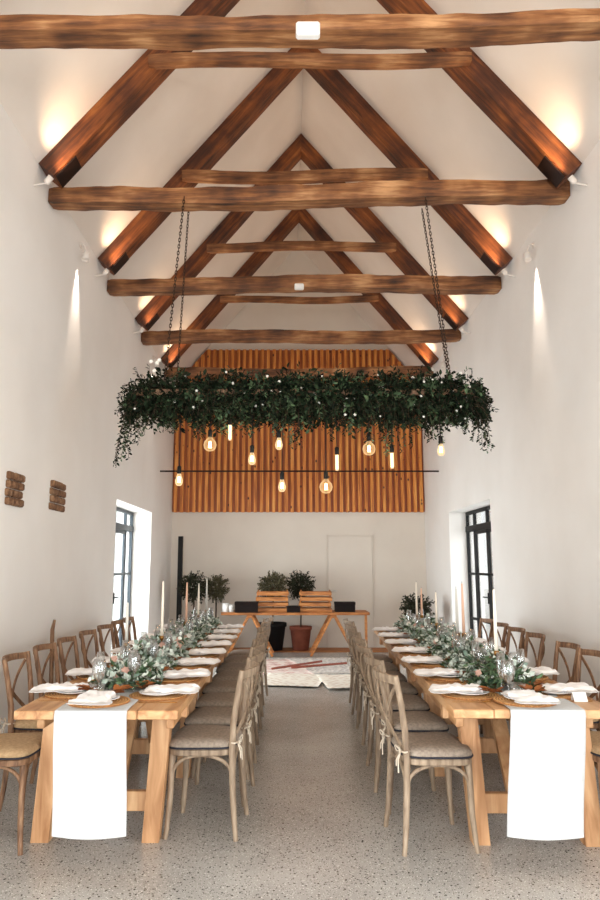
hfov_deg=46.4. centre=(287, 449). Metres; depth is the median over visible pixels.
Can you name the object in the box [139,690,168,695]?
plate
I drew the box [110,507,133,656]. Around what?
door
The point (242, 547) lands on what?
wall
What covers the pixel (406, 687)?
cushion
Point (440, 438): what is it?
pendant light
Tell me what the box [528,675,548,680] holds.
charger
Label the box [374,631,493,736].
dining table
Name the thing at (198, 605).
taper candle
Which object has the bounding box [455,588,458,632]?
taper candle
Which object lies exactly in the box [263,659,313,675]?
rug
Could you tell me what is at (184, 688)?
napkin
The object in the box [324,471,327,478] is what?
socket
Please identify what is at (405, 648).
napkin
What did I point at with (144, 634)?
napkin
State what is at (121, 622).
dining chair
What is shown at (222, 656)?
dining table
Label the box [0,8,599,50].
tie beam
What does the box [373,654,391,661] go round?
cushion
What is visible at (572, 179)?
lamp
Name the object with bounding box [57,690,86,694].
plate
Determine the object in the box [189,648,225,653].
napkin
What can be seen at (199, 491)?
slatted panel
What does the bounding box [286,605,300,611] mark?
storage box
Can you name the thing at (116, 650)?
napkin
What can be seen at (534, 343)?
wall
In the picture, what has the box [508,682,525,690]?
votive holder
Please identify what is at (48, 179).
lamp
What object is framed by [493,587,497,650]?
taper candle
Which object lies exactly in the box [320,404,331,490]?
pendant light
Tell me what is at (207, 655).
charger
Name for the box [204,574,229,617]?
potted tree
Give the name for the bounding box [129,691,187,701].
charger
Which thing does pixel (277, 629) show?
potted tree
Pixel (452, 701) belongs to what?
fork
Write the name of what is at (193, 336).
tie beam
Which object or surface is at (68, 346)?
wall
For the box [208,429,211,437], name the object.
socket
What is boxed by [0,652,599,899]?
floor
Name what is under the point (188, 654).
plate
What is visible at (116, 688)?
leaf sprig
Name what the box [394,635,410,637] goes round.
plate
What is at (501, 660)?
wine glass
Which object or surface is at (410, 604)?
potted tree
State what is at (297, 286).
sensor box
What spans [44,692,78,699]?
charger
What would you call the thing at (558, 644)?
dining chair
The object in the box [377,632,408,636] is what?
napkin
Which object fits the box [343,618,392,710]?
dining chair
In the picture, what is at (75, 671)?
napkin
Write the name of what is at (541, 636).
dining chair
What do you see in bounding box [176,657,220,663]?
napkin
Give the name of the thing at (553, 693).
plate
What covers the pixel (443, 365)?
wall spotlight
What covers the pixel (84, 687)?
leaf sprig
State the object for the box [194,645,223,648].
charger
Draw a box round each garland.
[87,610,222,690]
[113,358,498,467]
[393,609,544,692]
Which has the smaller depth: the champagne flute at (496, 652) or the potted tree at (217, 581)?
the champagne flute at (496, 652)
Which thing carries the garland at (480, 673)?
on the table runner at (546, 779)
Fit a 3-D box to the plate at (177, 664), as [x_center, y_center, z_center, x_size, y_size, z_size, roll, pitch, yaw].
[-0.700,1.495,4.892,0.210,0.017,0.210,0,-9,0]
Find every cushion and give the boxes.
[0,732,42,757]
[14,720,42,728]
[170,724,241,747]
[185,706,246,724]
[195,692,234,706]
[203,680,236,692]
[212,671,238,680]
[216,662,245,671]
[222,655,247,663]
[228,649,249,655]
[355,661,397,670]
[360,670,406,680]
[371,694,428,709]
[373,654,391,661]
[378,681,417,693]
[380,711,447,729]
[391,732,471,756]
[590,731,599,754]
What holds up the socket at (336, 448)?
attached to the pendant light at (336, 447)
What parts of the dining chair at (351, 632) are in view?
crest rail, post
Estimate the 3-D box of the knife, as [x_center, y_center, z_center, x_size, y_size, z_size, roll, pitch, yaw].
[-0.670,1.298,3.602,0.200,0.004,0.016,0,-9,0]
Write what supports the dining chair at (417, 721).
on the floor
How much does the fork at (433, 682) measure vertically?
0.004 m
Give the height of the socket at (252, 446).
0.070 m
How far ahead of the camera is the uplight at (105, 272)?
7.70 m
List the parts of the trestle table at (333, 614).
leg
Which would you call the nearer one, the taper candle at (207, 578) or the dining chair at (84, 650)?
the dining chair at (84, 650)
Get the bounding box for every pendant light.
[175,398,182,485]
[204,414,215,450]
[228,410,231,439]
[248,400,255,464]
[275,430,282,449]
[278,419,285,491]
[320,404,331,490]
[335,417,338,470]
[363,400,374,454]
[390,405,393,468]
[437,424,444,455]
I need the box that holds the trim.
[228,648,387,651]
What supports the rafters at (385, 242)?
attached to the ceiling
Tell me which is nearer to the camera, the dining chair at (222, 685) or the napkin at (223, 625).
the dining chair at (222, 685)
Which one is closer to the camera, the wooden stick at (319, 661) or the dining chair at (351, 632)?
the dining chair at (351, 632)
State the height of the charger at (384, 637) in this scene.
0.010 m
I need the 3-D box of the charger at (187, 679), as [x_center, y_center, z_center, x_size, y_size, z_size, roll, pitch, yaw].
[-0.700,1.417,4.338,0.316,0.010,0.316,0,-9,0]
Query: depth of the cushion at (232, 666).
6.59 m
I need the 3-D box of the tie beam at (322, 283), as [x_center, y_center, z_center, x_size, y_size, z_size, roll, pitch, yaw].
[0.190,-1.950,8.294,4.631,0.222,0.185,0,-9,0]
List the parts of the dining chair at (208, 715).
leg, post, post, crest rail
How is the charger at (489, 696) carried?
on the dining table at (465, 716)
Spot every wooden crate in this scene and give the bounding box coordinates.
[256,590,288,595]
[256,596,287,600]
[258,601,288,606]
[258,607,286,611]
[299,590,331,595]
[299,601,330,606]
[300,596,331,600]
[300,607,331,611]
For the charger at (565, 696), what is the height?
0.010 m
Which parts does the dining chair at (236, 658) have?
post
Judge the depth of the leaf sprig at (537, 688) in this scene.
3.70 m
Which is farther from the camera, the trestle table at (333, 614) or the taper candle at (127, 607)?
the trestle table at (333, 614)
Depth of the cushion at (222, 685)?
5.53 m
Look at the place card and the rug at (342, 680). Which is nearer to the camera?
the place card
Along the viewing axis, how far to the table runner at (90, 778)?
3.34 m
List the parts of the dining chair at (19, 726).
post, crest rail, seat, post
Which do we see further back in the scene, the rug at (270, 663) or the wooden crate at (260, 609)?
the wooden crate at (260, 609)
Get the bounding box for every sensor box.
[294,283,303,289]
[296,21,319,39]
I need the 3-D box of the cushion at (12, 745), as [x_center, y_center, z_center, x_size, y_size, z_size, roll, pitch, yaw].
[-1.543,1.617,3.849,0.379,0.051,0.446,0,-9,0]
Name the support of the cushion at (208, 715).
on the dining chair at (208, 715)
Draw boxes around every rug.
[215,657,350,673]
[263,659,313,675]
[263,673,327,686]
[317,674,349,687]
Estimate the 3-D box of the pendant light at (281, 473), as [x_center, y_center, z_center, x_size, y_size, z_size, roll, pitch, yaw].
[-0.050,-0.065,5.899,0.064,0.840,0.064,0,-9,0]
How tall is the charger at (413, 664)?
0.010 m
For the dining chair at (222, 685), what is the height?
0.889 m
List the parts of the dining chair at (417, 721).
crest rail, post, post, seat, leg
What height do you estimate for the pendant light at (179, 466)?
0.790 m
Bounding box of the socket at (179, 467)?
[177,466,180,473]
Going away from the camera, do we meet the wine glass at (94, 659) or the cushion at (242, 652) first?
the wine glass at (94, 659)
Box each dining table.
[14,655,219,842]
[135,628,240,737]
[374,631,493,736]
[400,655,599,846]
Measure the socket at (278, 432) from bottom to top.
0.070 m
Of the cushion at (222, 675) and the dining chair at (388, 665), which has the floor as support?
the dining chair at (388, 665)
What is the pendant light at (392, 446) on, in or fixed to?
hanging from the garland at (284, 398)
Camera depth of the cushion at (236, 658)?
7.12 m
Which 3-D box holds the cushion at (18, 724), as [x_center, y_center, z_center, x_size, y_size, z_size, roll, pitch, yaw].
[-1.531,1.722,4.490,0.379,0.051,0.446,0,-9,-1]
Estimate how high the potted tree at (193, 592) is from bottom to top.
1.374 m
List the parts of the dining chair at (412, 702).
crest rail, post, post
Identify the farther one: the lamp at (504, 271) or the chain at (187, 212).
the lamp at (504, 271)
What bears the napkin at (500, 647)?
on the plate
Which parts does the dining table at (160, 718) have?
leg, leg, leg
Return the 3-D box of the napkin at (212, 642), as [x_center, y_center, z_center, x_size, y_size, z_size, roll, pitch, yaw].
[-0.632,1.652,6.019,0.303,0.033,0.232,1,-9,-7]
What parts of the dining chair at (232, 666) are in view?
post, crest rail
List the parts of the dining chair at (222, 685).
post, post, crest rail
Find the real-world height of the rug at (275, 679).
0.008 m
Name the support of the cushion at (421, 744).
on the dining chair at (426, 750)
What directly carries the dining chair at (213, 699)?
on the floor
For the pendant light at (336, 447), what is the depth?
5.88 m
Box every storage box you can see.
[235,601,258,612]
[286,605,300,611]
[334,602,355,611]
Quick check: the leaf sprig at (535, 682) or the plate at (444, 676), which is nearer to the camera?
the leaf sprig at (535, 682)
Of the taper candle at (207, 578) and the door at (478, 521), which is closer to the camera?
the taper candle at (207, 578)
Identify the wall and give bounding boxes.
[0,103,173,732]
[169,251,426,647]
[421,140,599,730]
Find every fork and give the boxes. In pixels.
[433,682,465,682]
[452,701,489,701]
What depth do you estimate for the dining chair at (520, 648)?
6.51 m
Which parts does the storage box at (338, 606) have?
lid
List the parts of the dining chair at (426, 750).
crest rail, post, post, seat, leg, leg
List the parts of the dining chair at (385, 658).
crest rail, post, post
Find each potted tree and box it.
[176,570,210,615]
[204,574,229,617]
[257,570,286,650]
[285,570,315,650]
[399,592,434,617]
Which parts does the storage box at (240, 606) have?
lid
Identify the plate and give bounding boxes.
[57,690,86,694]
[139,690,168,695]
[164,677,185,678]
[177,664,197,665]
[188,654,206,655]
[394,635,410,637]
[400,643,419,644]
[412,651,431,653]
[424,661,444,663]
[437,674,462,677]
[458,691,488,695]
[542,691,571,694]
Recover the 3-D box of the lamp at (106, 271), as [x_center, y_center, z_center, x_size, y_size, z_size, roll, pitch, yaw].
[-2.006,-1.964,7.716,0.080,0.083,0.052,-2,-9,11]
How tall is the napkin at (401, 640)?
0.030 m
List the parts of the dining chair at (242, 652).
post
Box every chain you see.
[162,196,184,388]
[176,212,188,380]
[421,208,446,369]
[425,196,452,388]
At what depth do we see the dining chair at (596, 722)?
4.82 m
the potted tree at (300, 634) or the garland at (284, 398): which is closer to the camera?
the garland at (284, 398)
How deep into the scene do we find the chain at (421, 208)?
6.28 m
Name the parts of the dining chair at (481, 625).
post, crest rail, post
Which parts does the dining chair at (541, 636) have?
post, crest rail, post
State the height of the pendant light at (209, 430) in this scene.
0.498 m
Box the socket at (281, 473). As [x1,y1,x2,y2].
[280,472,283,479]
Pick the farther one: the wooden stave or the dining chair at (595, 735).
the wooden stave
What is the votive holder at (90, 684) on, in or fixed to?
on the table runner at (90, 778)
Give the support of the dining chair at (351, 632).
on the floor
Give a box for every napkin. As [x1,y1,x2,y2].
[29,682,88,692]
[65,667,104,675]
[66,690,115,704]
[91,656,119,663]
[110,647,144,652]
[128,639,147,644]
[142,633,158,637]
[142,683,199,693]
[152,628,167,631]
[162,668,210,676]
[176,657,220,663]
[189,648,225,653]
[197,640,231,645]
[205,634,237,638]
[213,629,240,632]
[217,624,243,627]
[372,626,399,630]
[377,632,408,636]
[384,638,416,643]
[391,646,426,651]
[401,655,442,662]
[413,667,459,675]
[429,683,483,692]
[466,637,487,642]
[484,646,505,650]
[501,689,560,703]
[508,655,529,661]
[523,666,559,674]
[542,682,598,692]
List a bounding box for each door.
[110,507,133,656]
[327,535,374,647]
[465,505,493,645]
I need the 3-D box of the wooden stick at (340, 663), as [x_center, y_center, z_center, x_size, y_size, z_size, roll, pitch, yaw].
[0.450,3.063,9.960,0.918,0.032,0.032,5,-11,-29]
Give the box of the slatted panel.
[172,349,424,511]
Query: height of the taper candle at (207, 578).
0.387 m
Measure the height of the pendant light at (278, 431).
0.484 m
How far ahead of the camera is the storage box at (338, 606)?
11.44 m
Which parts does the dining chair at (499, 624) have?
crest rail, post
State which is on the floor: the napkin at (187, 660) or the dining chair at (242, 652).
the dining chair at (242, 652)
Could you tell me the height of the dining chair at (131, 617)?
0.889 m
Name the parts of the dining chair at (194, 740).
leg, leg, seat, post, post, crest rail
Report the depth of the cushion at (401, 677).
6.14 m
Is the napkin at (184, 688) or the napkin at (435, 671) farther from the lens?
the napkin at (435, 671)
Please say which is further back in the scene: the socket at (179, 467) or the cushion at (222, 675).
the cushion at (222, 675)
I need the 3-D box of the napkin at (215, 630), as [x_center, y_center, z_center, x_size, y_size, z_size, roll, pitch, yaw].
[-0.631,1.834,7.118,0.300,0.030,0.228,0,-9,-2]
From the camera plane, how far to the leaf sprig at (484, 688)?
3.72 m
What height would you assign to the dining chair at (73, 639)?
0.889 m
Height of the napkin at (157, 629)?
0.031 m
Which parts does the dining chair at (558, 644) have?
post, crest rail, post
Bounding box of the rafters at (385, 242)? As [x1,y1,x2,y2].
[135,134,468,330]
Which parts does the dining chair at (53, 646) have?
post, crest rail, post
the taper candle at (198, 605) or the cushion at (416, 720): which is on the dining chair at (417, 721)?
the cushion at (416, 720)
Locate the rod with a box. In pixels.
[160,470,438,471]
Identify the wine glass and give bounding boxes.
[92,659,105,680]
[500,660,514,681]
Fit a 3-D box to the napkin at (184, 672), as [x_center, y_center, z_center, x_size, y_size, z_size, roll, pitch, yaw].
[-0.632,1.380,4.361,0.303,0.033,0.232,1,-9,-7]
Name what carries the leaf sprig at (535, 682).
on the napkin at (571, 686)
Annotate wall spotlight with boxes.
[80,243,89,261]
[441,356,446,367]
[523,243,534,261]
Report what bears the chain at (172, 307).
hanging from the tie beam at (365, 194)
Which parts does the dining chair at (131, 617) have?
post, post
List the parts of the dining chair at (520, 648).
post, crest rail, post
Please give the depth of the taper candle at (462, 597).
5.23 m
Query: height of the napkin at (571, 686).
0.030 m
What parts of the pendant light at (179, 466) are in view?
cord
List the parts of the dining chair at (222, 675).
post, crest rail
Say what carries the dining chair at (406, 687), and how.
on the floor
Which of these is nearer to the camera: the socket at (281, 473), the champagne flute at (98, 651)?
the champagne flute at (98, 651)
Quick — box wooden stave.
[49,620,55,683]
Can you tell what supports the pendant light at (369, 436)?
hanging from the garland at (284, 398)
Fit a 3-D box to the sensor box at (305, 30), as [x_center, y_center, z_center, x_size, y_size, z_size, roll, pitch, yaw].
[0.120,-2.530,4.219,0.145,0.093,0.064,0,-9,0]
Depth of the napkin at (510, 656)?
4.95 m
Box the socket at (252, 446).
[250,445,253,452]
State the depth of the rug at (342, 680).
8.76 m
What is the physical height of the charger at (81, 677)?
0.010 m
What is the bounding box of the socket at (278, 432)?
[277,430,280,437]
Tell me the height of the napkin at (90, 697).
0.031 m
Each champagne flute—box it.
[96,651,104,675]
[496,652,504,690]
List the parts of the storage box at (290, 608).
lid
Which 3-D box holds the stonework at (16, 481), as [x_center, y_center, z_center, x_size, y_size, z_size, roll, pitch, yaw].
[-2.116,0.306,5.423,0.048,0.254,0.322,0,-9,0]
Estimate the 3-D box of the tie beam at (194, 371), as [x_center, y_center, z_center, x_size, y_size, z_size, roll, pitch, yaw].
[0.190,-1.337,12.116,4.631,0.210,0.187,0,-9,0]
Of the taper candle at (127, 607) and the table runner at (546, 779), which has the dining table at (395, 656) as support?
the table runner at (546, 779)
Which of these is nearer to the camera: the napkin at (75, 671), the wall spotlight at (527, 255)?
the napkin at (75, 671)
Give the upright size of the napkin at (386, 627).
0.031 m
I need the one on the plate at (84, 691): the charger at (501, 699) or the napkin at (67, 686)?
the napkin at (67, 686)
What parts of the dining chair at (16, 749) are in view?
seat, leg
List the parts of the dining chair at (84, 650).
post, crest rail, post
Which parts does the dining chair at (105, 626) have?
post, crest rail, post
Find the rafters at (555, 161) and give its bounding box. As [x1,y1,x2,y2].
[39,0,581,188]
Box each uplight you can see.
[34,175,52,185]
[95,268,108,276]
[501,268,515,276]
[568,175,587,185]
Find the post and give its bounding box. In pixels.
[176,536,182,621]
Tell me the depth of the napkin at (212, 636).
6.49 m
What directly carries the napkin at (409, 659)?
on the plate at (432, 662)
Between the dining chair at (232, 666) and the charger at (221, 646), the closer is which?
the charger at (221, 646)
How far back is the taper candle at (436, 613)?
6.13 m
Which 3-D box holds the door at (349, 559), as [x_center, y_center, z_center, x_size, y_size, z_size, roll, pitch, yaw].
[1.130,2.541,12.626,0.850,2.000,0.058,0,-9,0]
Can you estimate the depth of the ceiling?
7.40 m
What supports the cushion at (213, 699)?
on the dining chair at (213, 699)
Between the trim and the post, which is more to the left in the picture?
the post
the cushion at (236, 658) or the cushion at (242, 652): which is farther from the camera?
the cushion at (242, 652)
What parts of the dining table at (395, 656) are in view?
leg, leg, leg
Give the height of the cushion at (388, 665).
0.051 m
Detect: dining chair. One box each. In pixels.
[0,651,42,810]
[0,732,42,855]
[29,642,59,783]
[57,635,79,682]
[79,629,99,667]
[97,624,140,726]
[111,620,124,653]
[123,616,136,646]
[163,660,258,841]
[180,650,263,806]
[191,641,264,779]
[202,634,266,744]
[212,628,269,729]
[216,624,269,725]
[221,619,270,705]
[228,616,273,695]
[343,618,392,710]
[345,623,398,723]
[348,628,406,732]
[353,634,418,758]
[356,642,430,782]
[364,652,454,814]
[373,664,480,856]
[478,618,493,645]
[480,626,525,733]
[483,632,545,736]
[492,622,508,720]
[509,641,580,729]
[575,648,599,730]
[590,731,599,792]
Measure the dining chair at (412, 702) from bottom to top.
0.889 m
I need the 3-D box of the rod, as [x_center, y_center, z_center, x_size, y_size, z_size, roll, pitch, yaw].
[0.190,0.353,11.647,4.636,0.025,0.026,0,-9,0]
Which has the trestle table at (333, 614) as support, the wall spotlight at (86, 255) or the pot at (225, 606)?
the pot at (225, 606)
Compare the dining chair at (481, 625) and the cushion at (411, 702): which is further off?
the dining chair at (481, 625)
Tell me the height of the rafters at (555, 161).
2.926 m
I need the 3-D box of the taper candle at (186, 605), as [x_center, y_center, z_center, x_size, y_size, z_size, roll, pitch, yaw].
[-0.915,1.373,6.321,0.023,0.380,0.023,0,-9,0]
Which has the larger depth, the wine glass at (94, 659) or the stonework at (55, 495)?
the stonework at (55, 495)
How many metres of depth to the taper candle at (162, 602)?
5.04 m
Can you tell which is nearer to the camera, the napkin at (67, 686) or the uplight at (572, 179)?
the napkin at (67, 686)
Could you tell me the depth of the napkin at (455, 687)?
3.75 m
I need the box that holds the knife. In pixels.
[138,702,176,702]
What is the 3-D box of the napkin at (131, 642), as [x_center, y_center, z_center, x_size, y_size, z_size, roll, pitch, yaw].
[-1.239,1.667,6.099,0.300,0.030,0.228,0,-9,-2]
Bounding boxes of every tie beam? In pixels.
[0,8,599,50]
[48,179,569,211]
[107,274,501,295]
[141,329,460,345]
[165,366,433,378]
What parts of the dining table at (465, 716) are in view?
leg, leg, leg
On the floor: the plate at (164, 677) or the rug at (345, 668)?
the rug at (345, 668)
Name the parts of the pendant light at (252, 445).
cord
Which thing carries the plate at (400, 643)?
on the charger at (397, 644)
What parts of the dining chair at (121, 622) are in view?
crest rail, post, post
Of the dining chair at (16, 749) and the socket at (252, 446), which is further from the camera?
the socket at (252, 446)
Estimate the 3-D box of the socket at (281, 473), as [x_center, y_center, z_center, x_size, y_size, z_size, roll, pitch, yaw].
[-0.050,0.216,5.852,0.036,0.070,0.035,0,-9,0]
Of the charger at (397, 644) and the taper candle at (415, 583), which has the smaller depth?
the charger at (397, 644)
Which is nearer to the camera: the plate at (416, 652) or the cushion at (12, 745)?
the cushion at (12, 745)
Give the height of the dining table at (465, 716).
0.760 m
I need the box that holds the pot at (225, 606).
[222,603,228,611]
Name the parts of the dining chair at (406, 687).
crest rail, post, post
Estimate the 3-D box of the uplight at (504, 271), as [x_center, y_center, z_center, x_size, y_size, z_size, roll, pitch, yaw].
[2.426,-1.956,7.722,0.163,0.097,0.052,2,-9,-11]
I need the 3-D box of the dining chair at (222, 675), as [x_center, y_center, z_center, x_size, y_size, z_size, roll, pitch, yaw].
[-0.413,2.049,6.186,0.501,0.889,0.462,-1,-9,4]
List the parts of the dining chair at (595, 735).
seat, leg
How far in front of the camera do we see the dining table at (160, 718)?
3.77 m
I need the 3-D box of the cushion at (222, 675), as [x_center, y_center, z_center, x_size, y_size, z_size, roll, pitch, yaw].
[-0.466,2.003,6.197,0.379,0.051,0.446,-1,-9,4]
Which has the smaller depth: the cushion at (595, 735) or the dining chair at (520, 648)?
the cushion at (595, 735)
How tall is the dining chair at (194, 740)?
0.889 m
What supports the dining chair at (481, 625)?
on the floor
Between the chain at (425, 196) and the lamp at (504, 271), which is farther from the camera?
the lamp at (504, 271)
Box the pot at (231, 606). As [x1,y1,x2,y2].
[229,604,233,611]
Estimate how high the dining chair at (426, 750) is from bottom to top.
0.889 m
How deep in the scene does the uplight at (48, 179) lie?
5.86 m
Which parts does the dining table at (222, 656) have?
leg, leg, leg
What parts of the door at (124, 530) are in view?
glass pane, fanlight glass, frame, glass pane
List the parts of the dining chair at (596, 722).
post, crest rail, seat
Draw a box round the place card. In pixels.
[571,692,587,701]
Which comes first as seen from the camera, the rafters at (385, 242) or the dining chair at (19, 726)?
the dining chair at (19, 726)
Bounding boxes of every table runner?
[52,668,172,839]
[487,679,585,839]
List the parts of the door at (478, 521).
glass pane, fanlight glass, glass pane, handle, glass pane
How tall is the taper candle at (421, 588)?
0.301 m
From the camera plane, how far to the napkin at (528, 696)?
3.45 m
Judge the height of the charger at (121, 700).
0.010 m
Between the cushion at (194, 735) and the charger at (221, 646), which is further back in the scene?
the charger at (221, 646)
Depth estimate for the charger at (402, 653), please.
5.48 m
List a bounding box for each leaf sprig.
[76,684,98,690]
[112,684,132,692]
[134,680,155,688]
[478,685,503,692]
[518,684,546,691]
[529,680,543,685]
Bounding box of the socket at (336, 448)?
[335,447,338,454]
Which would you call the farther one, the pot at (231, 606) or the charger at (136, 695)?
the pot at (231, 606)
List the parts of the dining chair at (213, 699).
leg, post, post, crest rail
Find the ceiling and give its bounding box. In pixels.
[0,0,599,380]
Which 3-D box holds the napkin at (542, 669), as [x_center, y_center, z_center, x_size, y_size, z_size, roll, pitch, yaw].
[1.548,1.393,4.439,0.303,0.033,0.232,1,-9,-5]
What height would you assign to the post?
1.950 m
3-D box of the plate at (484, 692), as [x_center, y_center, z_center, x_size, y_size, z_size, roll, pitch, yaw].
[0.988,1.316,3.805,0.210,0.017,0.210,0,-9,2]
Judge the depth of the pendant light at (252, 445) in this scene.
5.88 m
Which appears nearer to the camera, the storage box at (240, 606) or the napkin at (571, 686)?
the napkin at (571, 686)
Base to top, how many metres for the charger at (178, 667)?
0.010 m
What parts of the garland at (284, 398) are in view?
ladder frame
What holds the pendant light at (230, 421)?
hanging from the garland at (284, 398)
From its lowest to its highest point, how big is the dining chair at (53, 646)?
0.889 m
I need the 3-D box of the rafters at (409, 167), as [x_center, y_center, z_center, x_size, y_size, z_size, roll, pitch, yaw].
[0.190,-3.462,8.099,4.634,2.926,0.298,0,-9,0]
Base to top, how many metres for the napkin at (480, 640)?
0.033 m
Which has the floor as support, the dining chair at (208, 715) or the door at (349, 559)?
the dining chair at (208, 715)
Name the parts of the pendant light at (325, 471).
cord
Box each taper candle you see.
[125,602,128,642]
[160,579,163,635]
[185,582,187,620]
[197,583,199,614]
[205,578,207,609]
[415,583,417,614]
[421,588,422,614]
[435,591,437,622]
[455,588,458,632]
[461,583,464,632]
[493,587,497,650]
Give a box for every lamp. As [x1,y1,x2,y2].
[44,175,52,184]
[102,268,108,275]
[501,268,507,274]
[568,175,576,184]
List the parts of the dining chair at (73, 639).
post, crest rail, post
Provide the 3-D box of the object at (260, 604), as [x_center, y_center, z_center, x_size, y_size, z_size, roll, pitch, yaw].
[-0.259,2.546,11.621,0.530,0.086,0.340,0,-9,1]
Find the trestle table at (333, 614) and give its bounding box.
[221,610,369,656]
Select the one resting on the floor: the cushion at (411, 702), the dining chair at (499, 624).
the dining chair at (499, 624)
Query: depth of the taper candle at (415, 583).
7.09 m
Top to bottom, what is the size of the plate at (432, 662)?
0.017 m
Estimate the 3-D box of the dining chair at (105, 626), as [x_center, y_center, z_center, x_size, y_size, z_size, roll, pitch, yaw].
[-1.584,2.132,6.694,0.501,0.889,0.462,0,-9,1]
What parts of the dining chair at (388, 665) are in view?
crest rail, post, post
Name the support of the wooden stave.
on the floor
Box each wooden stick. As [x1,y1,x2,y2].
[271,660,321,669]
[291,662,346,668]
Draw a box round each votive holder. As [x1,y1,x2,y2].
[89,681,105,690]
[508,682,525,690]
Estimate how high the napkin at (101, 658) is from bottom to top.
0.033 m
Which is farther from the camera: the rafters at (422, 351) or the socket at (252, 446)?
the rafters at (422, 351)
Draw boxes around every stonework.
[4,471,25,506]
[48,480,65,511]
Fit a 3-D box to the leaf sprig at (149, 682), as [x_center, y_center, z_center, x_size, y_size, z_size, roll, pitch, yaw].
[-0.782,1.302,3.883,0.146,0.038,0.120,-7,-12,38]
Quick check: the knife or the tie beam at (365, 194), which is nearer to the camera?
the knife
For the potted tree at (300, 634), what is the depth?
12.12 m
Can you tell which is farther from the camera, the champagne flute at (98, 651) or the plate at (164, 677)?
the plate at (164, 677)
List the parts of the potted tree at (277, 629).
pot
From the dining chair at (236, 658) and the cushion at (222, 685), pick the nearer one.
the cushion at (222, 685)
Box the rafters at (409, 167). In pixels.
[98,48,511,275]
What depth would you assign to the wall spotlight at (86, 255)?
7.11 m
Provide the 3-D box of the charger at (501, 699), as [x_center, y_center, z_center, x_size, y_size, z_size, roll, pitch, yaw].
[1.216,1.287,3.594,0.316,0.010,0.316,0,-9,2]
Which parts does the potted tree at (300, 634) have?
pot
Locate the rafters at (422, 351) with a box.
[161,209,438,368]
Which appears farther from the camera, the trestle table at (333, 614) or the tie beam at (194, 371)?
the tie beam at (194, 371)
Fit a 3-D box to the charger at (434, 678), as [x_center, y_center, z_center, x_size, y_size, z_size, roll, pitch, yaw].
[1.008,1.426,4.394,0.316,0.010,0.316,0,-9,2]
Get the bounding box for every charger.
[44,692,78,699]
[67,696,130,707]
[77,675,94,680]
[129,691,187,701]
[155,676,200,683]
[173,664,209,669]
[189,654,217,657]
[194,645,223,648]
[384,637,409,638]
[391,643,415,646]
[400,652,432,655]
[410,663,447,667]
[423,676,467,681]
[440,692,498,700]
[493,695,555,707]
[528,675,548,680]
[532,689,571,699]

